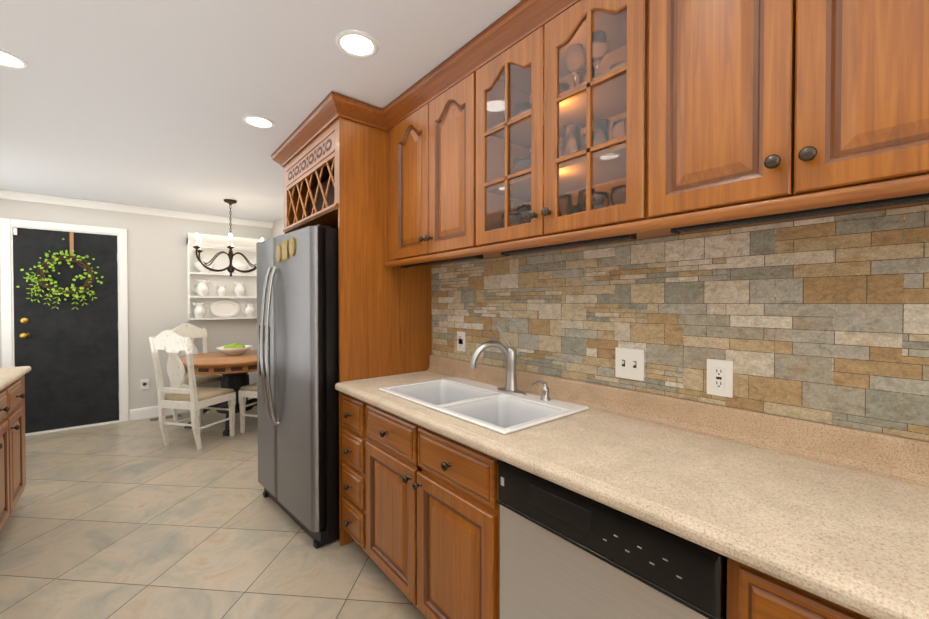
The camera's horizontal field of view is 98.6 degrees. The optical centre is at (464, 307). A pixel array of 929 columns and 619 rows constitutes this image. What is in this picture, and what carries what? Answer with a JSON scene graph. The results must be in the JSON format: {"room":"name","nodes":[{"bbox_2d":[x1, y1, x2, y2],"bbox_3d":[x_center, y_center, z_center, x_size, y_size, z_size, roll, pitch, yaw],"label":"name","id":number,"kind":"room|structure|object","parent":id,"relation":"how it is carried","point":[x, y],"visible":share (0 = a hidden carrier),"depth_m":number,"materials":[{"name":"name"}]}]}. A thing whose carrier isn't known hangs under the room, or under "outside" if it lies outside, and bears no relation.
{"room":"dining room and kitchen","nodes":[
{"label":"dining room and kitchen","id":0,"kind":"room"},
{"bbox_2d":[0,198,272,424],"bbox_3d":[-3.808,0.063,4.685,2.870,2.460,0.120,-1,1,-40],"label":"wall","id":1,"kind":"structure","parent":0,"point":[157,272],"depth_m":4.71,"materials":[{"name":"grey paint"}]},
{"bbox_2d":[0,218,128,435],"bbox_3d":[-4.208,0.203,4.249,0.955,2.189,0.035,-1,1,-40],"label":"door frame","id":2,"kind":"structure","parent":1,"relation":"attached to","point":[7,230],"depth_m":4.20,"materials":[{"name":"white wood"}]},
{"bbox_2d":[13,227,119,432],"bbox_3d":[-4.192,0.235,4.236,0.795,2.084,0.075,-1,1,-40],"label":"entry door","id":3,"kind":"structure","parent":1,"relation":"in","point":[67,354],"depth_m":4.25,"materials":[{"name":"black wood"}]},
{"bbox_2d":[16,232,102,309],"bbox_3d":[-4.204,-0.390,4.169,0.642,0.827,0.100,-1,1,-40],"label":"wreath","id":4,"kind":"object","parent":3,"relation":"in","point":[71,257],"visible":1,"depth_m":4.17,"materials":[{"name":"green plant"}]},
{"bbox_2d":[141,379,148,389],"bbox_3d":[-3.738,0.894,4.666,0.075,0.118,0.010,-1,1,-40],"label":"outlet","id":5,"kind":"object","parent":1,"relation":"attached to","point":[144,383],"visible":1,"depth_m":4.66,"materials":[{"name":"white plastic"}]},
{"bbox_2d":[129,398,251,420],"bbox_3d":[-3.257,1.225,5.065,1.523,0.125,0.017,-1,1,-40],"label":"baseboard","id":6,"kind":"structure","parent":1,"relation":"attached to","point":[143,413],"depth_m":4.67,"materials":[{"name":"white wood"}]},
{"bbox_2d":[186,232,263,320],"bbox_3d":[-3.013,-0.372,5.132,0.900,1.060,0.195,-1,1,-40],"label":"built-in shelves","id":7,"kind":"object","parent":1,"relation":"attached to","point":[212,295],"visible":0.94,"depth_m":5.10,"materials":[{"name":"white wood"}]},
{"bbox_2d":[0,406,426,618],"bbox_3d":[-1.022,1.385,1.446,2.990,0.100,8.690,-1,1,-40],"label":"floor","id":8,"kind":"structure","parent":0,"point":[135,519],"depth_m":2.25,"materials":[{"name":"tile"}]},
{"bbox_2d":[0,384,15,531],"bbox_3d":[-2.760,0.891,1.925,0.693,0.872,0.400,-1,1,-40],"label":"base cabinet","id":9,"kind":"object","parent":8,"relation":"on","point":[7,460],"depth_m":2.25,"materials":[{"name":"brown wood"}]},
{"bbox_2d":[0,366,30,390],"bbox_3d":[-1.388,0.454,0.275,0.699,0.040,5.937,-1,1,-40],"label":"countertop","id":10,"kind":"structure","parent":9,"relation":"on","point":[9,376],"depth_m":2.47,"materials":[{"name":"stone"}]},
{"bbox_2d":[12,375,25,503],"bbox_3d":[-3.012,0.887,2.228,0.693,0.872,0.388,-1,1,-40],"label":"base cabinet","id":11,"kind":"object","parent":8,"relation":"on","point":[12,448],"depth_m":2.51,"materials":[{"name":"brown wood"}]},
{"bbox_2d":[150,414,181,420],"bbox_3d":[-3.504,1.290,4.687,0.300,0.007,0.110,-1,1,-40],"label":"floor vent","id":12,"kind":"object","parent":8,"relation":"in","point":[167,417],"visible":0.69,"depth_m":4.68,"materials":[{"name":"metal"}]},
{"bbox_2d":[149,330,235,449],"bbox_3d":[-2.598,0.753,3.830,0.445,1.108,0.552,0,1,13],"label":"dining chair","id":13,"kind":"object","parent":8,"relation":"on","point":[193,398],"visible":1,"depth_m":3.66,"materials":[{"name":"white paint"}]},
{"bbox_2d":[170,323,221,420],"bbox_3d":[-3.111,0.742,4.666,0.552,1.108,0.445,0,1,28],"label":"dining chair","id":14,"kind":"object","parent":8,"relation":"on","point":[185,330],"visible":0.31,"depth_m":4.70,"materials":[{"name":"white paint"}]},
{"bbox_2d":[179,343,256,436],"bbox_3d":[-2.556,0.850,4.449,1.148,0.892,1.148,-1,1,-40],"label":"round dining table","id":15,"kind":"object","parent":8,"relation":"on","point":[233,364],"visible":0.71,"depth_m":4.30,"materials":[{"name":"brown wood"}]},
{"bbox_2d":[238,383,256,432],"bbox_3d":[-2.004,0.747,4.244,0.552,1.108,0.445,0,1,18],"label":"dining chair","id":16,"kind":"object","parent":8,"relation":"on","point":[248,391],"visible":0.25,"depth_m":4.12,"materials":[{"name":"white paint"}]},
{"bbox_2d":[256,224,338,548],"bbox_3d":[-0.918,0.428,2.673,0.754,1.782,0.911,-1,1,-45],"label":"refrigerator","id":17,"kind":"object","parent":8,"relation":"on","point":[298,367],"visible":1,"depth_m":2.25,"materials":[{"name":"silver metal"}]},
{"bbox_2d":[283,117,431,545],"bbox_3d":[-0.784,0.089,2.791,0.638,2.454,1.040,-1,1,-40],"label":"cabinet","id":18,"kind":"object","parent":8,"relation":"on","point":[336,174],"visible":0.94,"depth_m":2.33,"materials":[{"name":"brown wood"}]},
{"bbox_2d":[342,392,481,618],"bbox_3d":[-0.051,0.891,1.923,0.633,0.872,1.242,-1,1,-40],"label":"base cabinet","id":19,"kind":"object","parent":8,"relation":"on","point":[421,516],"depth_m":1.61,"materials":[{"name":"brown wood"}]},
{"bbox_2d":[482,452,499,618],"bbox_3d":[0.543,0.900,1.209,0.633,0.872,0.686,-1,1,-40],"label":"base cabinet","id":20,"kind":"object","parent":8,"relation":"on","point":[490,468],"depth_m":1.27,"materials":[{"name":"brown wood"}]},
{"bbox_2d":[497,460,726,618],"bbox_3d":[0.532,0.902,1.200,0.626,0.869,0.605,-1,1,-40],"label":"dishwasher","id":21,"kind":"object","parent":8,"relation":"on","point":[565,553],"visible":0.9,"depth_m":0.99,"materials":[{"name":"silver metal"}]},
{"bbox_2d":[727,557,870,618],"bbox_3d":[0.850,0.905,0.840,0.633,0.872,0.345,-1,1,-40],"label":"base cabinet","id":22,"kind":"object","parent":8,"relation":"on","point":[752,593],"depth_m":0.71,"materials":[{"name":"brown wood"}]},
{"bbox_2d":[335,355,928,618],"bbox_3d":[0.598,0.394,1.120,0.654,0.138,3.297,-1,1,-40],"label":"countertop","id":23,"kind":"structure","parent":22,"relation":"on","point":[837,514],"depth_m":1.00,"materials":[{"name":"stone"}]},
{"bbox_2d":[379,326,588,434],"bbox_3d":[0.040,0.348,1.805,0.490,0.520,0.875,-1,1,-40],"label":"double-bowl sink","id":24,"kind":"object","parent":23,"relation":"in","point":[509,408],"visible":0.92,"depth_m":1.82,"materials":[{"name":"white ceramic"}]},
{"bbox_2d":[469,326,550,400],"bbox_3d":[0.196,0.245,1.787,0.238,0.314,0.312,-1,1,-40],"label":"faucet","id":25,"kind":"object","parent":23,"relation":"on","point":[510,391],"depth_m":1.85,"materials":[{"name":"silver metal"}]},
{"bbox_2d":[0,0,521,221],"bbox_3d":[-1.022,-1.175,1.413,2.990,0.100,8.690,-1,1,-40],"label":"ceiling","id":26,"kind":"structure","parent":0,"point":[148,103],"depth_m":2.01,"materials":[{"name":"white paint"}]},
{"bbox_2d":[0,49,28,69],"bbox_3d":[-2.087,-1.123,1.796,0.175,0.008,0.175,0,1,5],"label":"recessed light","id":27,"kind":"object","parent":26,"relation":"in","point":[7,59],"depth_m":1.82,"materials":[{"name":"white"}]},
{"bbox_2d":[0,190,272,227],"bbox_3d":[-1.181,-1.087,1.605,2.744,0.075,7.947,-1,1,-40],"label":"crown molding","id":28,"kind":"structure","parent":26,"relation":"attached to","point":[28,197],"depth_m":4.51,"materials":[{"name":"white wood"}]},
{"bbox_2d":[193,199,263,275],"bbox_3d":[-2.530,-0.748,4.320,0.707,0.821,0.738,-1,1,-40],"label":"pendant chandelier","id":29,"kind":"object","parent":26,"relation":"hanging from","point":[230,268],"visible":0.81,"depth_m":4.30,"materials":[{"name":"grey metal"}]},
{"bbox_2d":[243,115,274,128],"bbox_3d":[-1.254,-1.131,2.437,0.175,0.008,0.175,0,1,5],"label":"recessed light","id":30,"kind":"object","parent":26,"relation":"in","point":[256,121],"depth_m":2.43,"materials":[{"name":"white"}]},
{"bbox_2d":[336,30,377,57],"bbox_3d":[-0.459,-1.122,1.706,0.175,0.008,0.175,0,1,5],"label":"recessed light","id":31,"kind":"object","parent":26,"relation":"in","point":[358,44],"depth_m":1.70,"materials":[{"name":"white"}]},
{"bbox_2d":[272,206,911,265],"bbox_3d":[0.082,0.093,2.347,0.120,2.460,8.690,-1,1,-40],"label":"wall","id":32,"kind":"structure","parent":0,"point":[278,227],"depth_m":5.28,"materials":[{"name":"grey paint"}]},
{"bbox_2d":[271,0,579,166],"bbox_3d":[0.227,-1.078,1.517,0.692,0.088,4.411,-1,1,-40],"label":"crown molding","id":33,"kind":"structure","parent":32,"relation":"attached to","point":[517,23],"depth_m":1.92,"materials":[{"name":"brown wood"}]},
{"bbox_2d":[384,55,535,265],"bbox_3d":[-0.075,-0.698,2.155,0.347,0.862,0.822,-1,1,-40],"label":"upper cabinet","id":34,"kind":"object","parent":32,"relation":"attached to","point":[462,166],"depth_m":1.78,"materials":[{"name":"brown wood"}]},
{"bbox_2d":[432,204,928,440],"bbox_3d":[0.845,0.033,1.321,0.011,0.576,3.297,-1,1,-40],"label":"backsplash","id":35,"kind":"structure","parent":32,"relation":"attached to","point":[824,320],"depth_m":1.27,"materials":[{"name":"stone"}]},
{"bbox_2d":[457,331,464,351],"bbox_3d":[-0.021,0.198,2.347,0.010,0.115,0.070,-1,1,-40],"label":"outlet","id":36,"kind":"object","parent":35,"relation":"attached to","point":[460,335],"depth_m":2.34,"materials":[{"name":"white plastic"}]},
{"bbox_2d":[615,347,644,380],"bbox_3d":[0.637,0.218,1.549,0.018,0.118,0.115,-1,1,-40],"label":"light switch","id":37,"kind":"object","parent":35,"relation":"attached to","point":[629,363],"depth_m":1.55,"materials":[{"name":"white plastic"}]},
{"bbox_2d":[707,359,732,397],"bbox_3d":[0.838,0.231,1.313,0.011,0.118,0.075,-1,1,-40],"label":"outlet","id":38,"kind":"object","parent":35,"relation":"attached to","point":[719,372],"depth_m":1.31,"materials":[{"name":"white plastic"}]},
{"bbox_2d":[632,0,928,235],"bbox_3d":[0.873,-0.684,1.015,0.347,0.862,0.707,-1,1,-40],"label":"upper cabinet","id":39,"kind":"object","parent":32,"relation":"attached to","point":[741,109],"depth_m":0.93,"materials":[{"name":"brown wood"}]},
{"bbox_2d":[401,193,928,267],"bbox_3d":[0.554,-0.235,1.227,0.045,0.040,2.830,-1,1,-40],"label":"light bar","id":40,"kind":"object","parent":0,"point":[911,199],"visible":0.4,"depth_m":1.01,"materials":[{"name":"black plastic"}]}
]}

